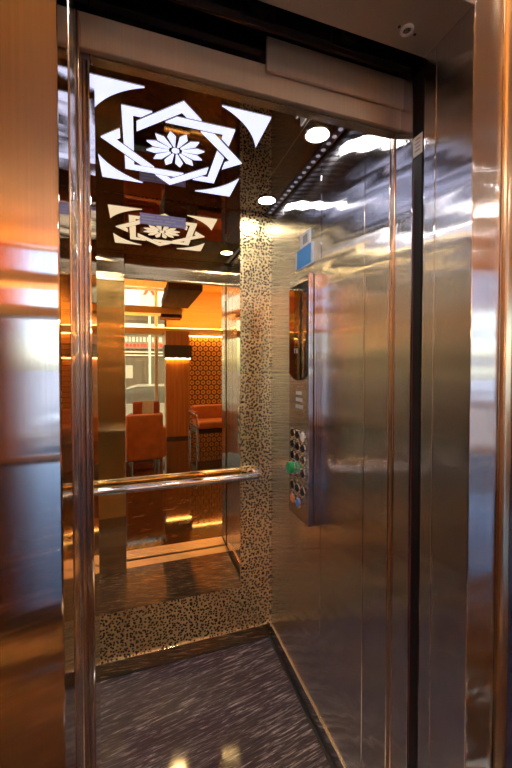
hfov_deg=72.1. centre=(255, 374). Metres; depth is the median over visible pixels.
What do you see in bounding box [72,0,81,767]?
door
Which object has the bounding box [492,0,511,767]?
trim
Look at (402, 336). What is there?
elevator door
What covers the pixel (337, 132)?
light strip
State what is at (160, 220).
print
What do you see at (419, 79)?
safety edge
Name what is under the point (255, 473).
handrail
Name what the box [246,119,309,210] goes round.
trim
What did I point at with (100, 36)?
door header
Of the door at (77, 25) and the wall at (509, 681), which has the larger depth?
the wall at (509, 681)
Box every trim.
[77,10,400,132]
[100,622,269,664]
[178,0,424,72]
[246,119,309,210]
[266,36,403,110]
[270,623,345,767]
[386,133,395,767]
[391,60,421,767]
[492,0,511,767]
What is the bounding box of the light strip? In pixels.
[265,126,345,215]
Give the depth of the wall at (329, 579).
1.20 m
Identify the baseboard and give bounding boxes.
[100,623,269,679]
[270,624,344,767]
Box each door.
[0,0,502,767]
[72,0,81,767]
[74,8,88,767]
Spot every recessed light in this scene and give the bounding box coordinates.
[94,75,270,196]
[257,195,276,204]
[304,125,330,143]
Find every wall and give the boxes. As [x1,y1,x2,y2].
[73,0,395,767]
[100,211,271,663]
[271,71,400,767]
[506,430,511,767]
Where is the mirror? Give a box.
[96,190,240,614]
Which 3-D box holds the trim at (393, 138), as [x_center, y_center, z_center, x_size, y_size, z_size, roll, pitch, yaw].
[0.384,0.309,0.976,0.030,2.200,0.017,0,1,-18]
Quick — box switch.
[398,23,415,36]
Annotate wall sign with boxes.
[296,228,313,271]
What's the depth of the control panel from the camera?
1.37 m
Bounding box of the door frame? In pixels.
[428,46,436,767]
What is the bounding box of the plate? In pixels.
[140,212,185,228]
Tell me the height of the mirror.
1.912 m
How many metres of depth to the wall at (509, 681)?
0.80 m
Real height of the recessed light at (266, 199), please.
0.008 m
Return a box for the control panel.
[286,272,318,527]
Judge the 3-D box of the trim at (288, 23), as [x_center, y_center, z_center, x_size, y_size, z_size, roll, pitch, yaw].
[-0.180,-0.831,0.714,1.320,0.110,0.018,0,1,-18]
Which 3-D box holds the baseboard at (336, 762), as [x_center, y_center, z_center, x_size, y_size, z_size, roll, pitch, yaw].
[0.223,1.363,1.438,0.007,0.071,0.908,0,1,-18]
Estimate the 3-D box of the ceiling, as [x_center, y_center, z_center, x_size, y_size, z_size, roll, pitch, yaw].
[-0.271,-0.825,1.212,1.048,0.030,0.942,0,1,-18]
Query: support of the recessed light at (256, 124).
in the ceiling
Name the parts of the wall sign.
blue panel, white panel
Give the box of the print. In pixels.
[142,215,183,226]
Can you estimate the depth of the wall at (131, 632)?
1.81 m
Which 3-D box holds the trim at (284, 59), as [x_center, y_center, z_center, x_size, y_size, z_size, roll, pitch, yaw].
[0.223,-0.728,0.865,0.422,0.078,0.008,0,1,-18]
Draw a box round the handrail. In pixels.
[99,467,260,495]
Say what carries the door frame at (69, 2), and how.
in the wall at (509, 681)
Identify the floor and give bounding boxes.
[100,636,331,767]
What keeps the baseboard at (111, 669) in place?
attached to the wall at (131, 632)
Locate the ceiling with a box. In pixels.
[94,0,396,215]
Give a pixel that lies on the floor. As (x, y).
(237, 706)
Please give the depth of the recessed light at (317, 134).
1.18 m
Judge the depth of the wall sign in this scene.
1.44 m
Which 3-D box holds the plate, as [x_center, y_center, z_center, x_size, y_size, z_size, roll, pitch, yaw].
[-0.435,-0.722,1.650,0.209,0.050,0.003,0,1,-18]
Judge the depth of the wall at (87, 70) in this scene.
0.74 m
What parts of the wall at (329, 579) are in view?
panel, panel, panel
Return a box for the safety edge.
[407,67,424,767]

